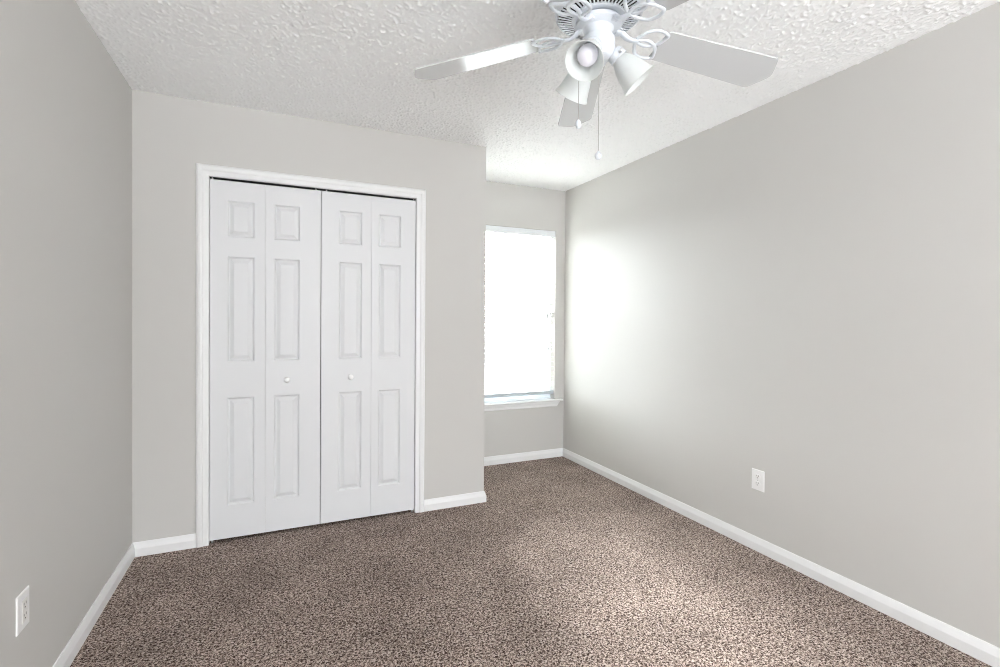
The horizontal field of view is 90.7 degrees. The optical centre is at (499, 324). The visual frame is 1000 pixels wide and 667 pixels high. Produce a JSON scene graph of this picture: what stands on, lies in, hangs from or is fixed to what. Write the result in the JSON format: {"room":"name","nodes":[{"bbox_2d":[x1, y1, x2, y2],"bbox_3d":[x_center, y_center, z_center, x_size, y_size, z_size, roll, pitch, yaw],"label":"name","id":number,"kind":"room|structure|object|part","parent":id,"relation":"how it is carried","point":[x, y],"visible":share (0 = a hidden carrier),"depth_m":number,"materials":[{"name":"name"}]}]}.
{"room":"empty bedroom","nodes":[
{"label":"empty bedroom","id":0,"kind":"room"},
{"bbox_2d":[0,0,131,666],"bbox_3d":[-0.922,0.034,0.213,0.120,2.440,6.944,0,1,-24],"label":"wall","id":1,"kind":"structure","parent":0,"point":[66,104],"depth_m":1.73,"materials":[{"name":"grey paint"}]},
{"bbox_2d":[16,585,28,636],"bbox_3d":[-1.421,0.853,1.472,0.008,0.113,0.077,0,1,-24],"label":"wall outlet","id":2,"kind":"object","parent":1,"relation":"attached to","point":[22,601],"visible":1,"depth_m":1.46,"materials":[{"name":"white plastic"}]},
{"bbox_2d":[22,597,27,623],"bbox_3d":[-1.419,0.853,1.473,0.002,0.067,0.033,0,1,-24],"label":"receptacle","id":3,"kind":"object","parent":2,"relation":"attached to","point":[24,599],"depth_m":1.48,"materials":[{"name":"white plastic"}]},
{"bbox_2d":[52,543,134,666],"bbox_3d":[-0.683,1.223,-0.160,0.014,0.074,6.036,0,1,-24],"label":"baseboard","id":4,"kind":"structure","parent":1,"relation":"attached to","point":[67,656],"depth_m":2.02,"materials":[{"name":"white paint"}]},
{"bbox_2d":[132,89,485,542],"bbox_3d":[-1.034,0.001,3.034,1.992,2.440,0.110,0,1,-24],"label":"wall","id":5,"kind":"structure","parent":0,"point":[171,134],"depth_m":2.77,"materials":[{"name":"grey paint"}]},
{"bbox_2d":[133,533,195,556],"bbox_3d":[-1.795,1.182,2.641,0.287,0.074,0.014,0,1,-24],"label":"baseboard","id":6,"kind":"structure","parent":5,"relation":"attached to","point":[169,544],"depth_m":2.64,"materials":[{"name":"white paint"}]},
{"bbox_2d":[209,177,320,542],"bbox_3d":[-1.343,0.203,2.849,0.576,2.034,0.076,0,1,-24],"label":"door","id":7,"kind":"structure","parent":5,"relation":"in","point":[265,240],"depth_m":2.84,"materials":[{"name":"white paint"}]},
{"bbox_2d":[196,163,425,547],"bbox_3d":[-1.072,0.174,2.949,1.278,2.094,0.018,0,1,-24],"label":"trim","id":8,"kind":"structure","parent":5,"relation":"attached to","point":[203,171],"depth_m":2.72,"materials":[{"name":"white paint"}]},
{"bbox_2d":[210,177,415,199],"bbox_3d":[-1.080,-0.812,2.973,1.158,0.002,0.034,0,1,-24],"label":"trim","id":9,"kind":"structure","parent":5,"relation":"attached to","point":[210,177],"depth_m":2.95,"materials":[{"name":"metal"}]},
{"bbox_2d":[320,190,415,523],"bbox_3d":[-0.815,0.205,3.087,0.574,2.034,0.076,0,1,-24],"label":"door","id":10,"kind":"structure","parent":5,"relation":"in","point":[367,401],"depth_m":3.08,"materials":[{"name":"white paint"}]},
{"bbox_2d":[424,491,485,511],"bbox_3d":[-0.296,1.186,3.316,0.439,0.074,0.014,0,1,-24],"label":"baseboard","id":11,"kind":"structure","parent":5,"relation":"attached to","point":[475,497],"depth_m":3.31,"materials":[{"name":"white paint"}]},
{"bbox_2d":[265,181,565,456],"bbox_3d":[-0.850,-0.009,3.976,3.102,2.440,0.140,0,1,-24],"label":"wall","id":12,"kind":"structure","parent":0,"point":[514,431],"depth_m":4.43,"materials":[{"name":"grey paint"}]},
{"bbox_2d":[484,225,555,397],"bbox_3d":[0.076,-0.107,4.347,0.911,1.486,0.077,0,1,-24],"label":"window blind","id":13,"kind":"object","parent":12,"relation":"attached to","point":[489,228],"visible":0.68,"depth_m":4.40,"materials":[{"name":"white plastic"}]},
{"bbox_3d":[0.067,0.620,4.364,0.911,0.031,0.048,0,1,-24],"label":"rail","id":14,"kind":"part","parent":13,"relation":"part of","materials":[{"name":"grey plastic"}]},
{"bbox_3d":[0.376,-0.093,4.523,0.002,1.415,0.002,1,1,6],"label":"ladder cord","id":15,"kind":"part","parent":13,"relation":"part of","materials":[{"name":"white fabric"}]},
{"bbox_3d":[0.398,-0.093,4.473,0.002,1.415,0.002,1,1,36],"label":"ladder cord","id":16,"kind":"part","parent":13,"relation":"part of","materials":[{"name":"white fabric"}]},
{"bbox_2d":[484,231,562,411],"bbox_3d":[0.067,-0.051,4.366,1.054,1.600,0.171,0,1,-24],"label":"window","id":17,"kind":"structure","parent":12,"relation":"attached to","point":[543,400],"depth_m":4.47,"materials":[{"name":"white plastic"}]},
{"bbox_3d":[0.047,0.285,4.409,0.890,0.766,0.024,0,1,-24],"label":"sash","id":18,"kind":"part","parent":17,"relation":"part of","materials":[{"name":"white plastic"}]},
{"bbox_3d":[0.043,-0.457,4.423,0.890,0.766,0.024,0,1,-24],"label":"sash","id":19,"kind":"part","parent":17,"relation":"part of","materials":[{"name":"white glass"}]},
{"bbox_3d":[0.073,0.689,4.349,1.054,0.016,0.114,0,1,-24],"label":"sill","id":20,"kind":"part","parent":17,"relation":"part of","materials":[{"name":"white paint"}]},
{"bbox_2d":[484,448,562,465],"bbox_3d":[0.081,1.177,4.329,1.109,0.074,0.014,0,1,-24],"label":"baseboard","id":21,"kind":"structure","parent":12,"relation":"attached to","point":[542,454],"depth_m":4.38,"materials":[{"name":"white paint"}]},
{"bbox_2d":[70,456,991,666],"bbox_3d":[0.562,1.318,0.835,3.342,0.120,7.064,0,1,-24],"label":"floor","id":22,"kind":"structure","parent":0,"point":[562,563],"depth_m":2.21,"materials":[{"name":"brown carpet"}]},
{"bbox_2d":[75,0,999,191],"bbox_3d":[0.607,-1.228,0.752,3.145,0.106,6.947,0,1,-24],"label":"ceiling","id":23,"kind":"structure","parent":0,"point":[350,62],"depth_m":2.26,"materials":[{"name":"white paint"}]},
{"bbox_2d":[414,0,777,159],"bbox_3d":[0.369,-0.875,1.597,1.291,0.635,1.289,0,1,-24],"label":"ceiling fan","id":24,"kind":"object","parent":23,"relation":"hanging from","point":[597,23],"visible":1,"depth_m":1.66,"materials":[{"name":"white metal"}]},
{"bbox_3d":[-0.094,-0.934,1.755,0.470,0.006,0.154,-4,11,20],"label":"blade","id":25,"kind":"part","parent":24,"relation":"part of","materials":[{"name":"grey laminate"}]},
{"bbox_3d":[0.048,-0.927,1.254,0.154,0.006,0.470,16,14,36],"label":"blade","id":26,"kind":"part","parent":24,"relation":"part of","materials":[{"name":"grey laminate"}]},
{"bbox_3d":[0.270,-0.837,1.691,0.120,0.114,0.120,0,44,-31],"label":"lamp shade","id":27,"kind":"part","parent":24,"relation":"part of","materials":[{"name":"white glass"}]},
{"bbox_3d":[0.270,-0.788,1.608,0.030,0.248,0.006,0,1,0],"label":"pull chain","id":28,"kind":"part","parent":24,"relation":"part of","materials":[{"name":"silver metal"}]},
{"bbox_3d":[0.334,-0.934,2.052,0.154,0.006,0.470,-12,-4,1],"label":"blade","id":29,"kind":"part","parent":24,"relation":"part of","materials":[{"name":"grey laminate"}]},
{"bbox_3d":[0.273,-0.835,1.523,0.120,0.114,0.120,1,-42,29],"label":"lamp shade","id":30,"kind":"part","parent":24,"relation":"part of","materials":[{"name":"white glass"}]},
{"bbox_3d":[0.274,-0.838,1.525,0.065,0.095,0.065,1,-42,29],"label":"bulb","id":31,"kind":"part","parent":24,"relation":"part of","materials":[{"name":"white glass"}]},
{"bbox_3d":[0.331,-0.748,1.658,0.006,0.329,0.031,1,1,14],"label":"pull chain","id":32,"kind":"part","parent":24,"relation":"part of","materials":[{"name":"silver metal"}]},
{"bbox_2d":[558,0,639,38],"bbox_3d":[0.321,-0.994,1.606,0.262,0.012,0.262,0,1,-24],"label":"motor housing","id":33,"kind":"object","parent":24,"relation":"attached to","point":[613,6],"depth_m":1.56,"materials":[{"name":"white metal"}]},
{"bbox_3d":[0.417,-0.835,1.609,0.120,0.114,0.120,-43,1,0],"label":"lamp shade","id":34,"kind":"part","parent":24,"relation":"part of","materials":[{"name":"white glass"}]},
{"bbox_3d":[0.574,-0.922,1.235,0.154,0.006,0.470,15,-3,-34],"label":"blade","id":35,"kind":"part","parent":24,"relation":"part of","materials":[{"name":"grey laminate"}]},
{"bbox_3d":[0.760,-0.926,1.735,0.470,0.006,0.154,5,-13,-16],"label":"blade","id":36,"kind":"part","parent":24,"relation":"part of","materials":[{"name":"grey laminate"}]},
{"bbox_2d":[563,2,999,647],"bbox_3d":[2.016,0.041,1.536,0.120,2.440,6.944,0,1,-24],"label":"wall","id":37,"kind":"structure","parent":0,"point":[800,288],"depth_m":2.37,"materials":[{"name":"grey paint"}]},
{"bbox_2d":[752,468,764,491],"bbox_3d":[1.415,0.855,2.710,0.008,0.113,0.077,0,1,-24],"label":"wall outlet","id":38,"kind":"object","parent":37,"relation":"attached to","point":[758,476],"visible":1,"depth_m":2.71,"materials":[{"name":"white plastic"}]},
{"bbox_2d":[563,448,999,666],"bbox_3d":[1.974,1.225,1.458,0.014,0.074,6.804,0,1,-24],"label":"baseboard","id":39,"kind":"structure","parent":37,"relation":"attached to","point":[960,640],"depth_m":2.36,"materials":[{"name":"white paint"}]}
]}

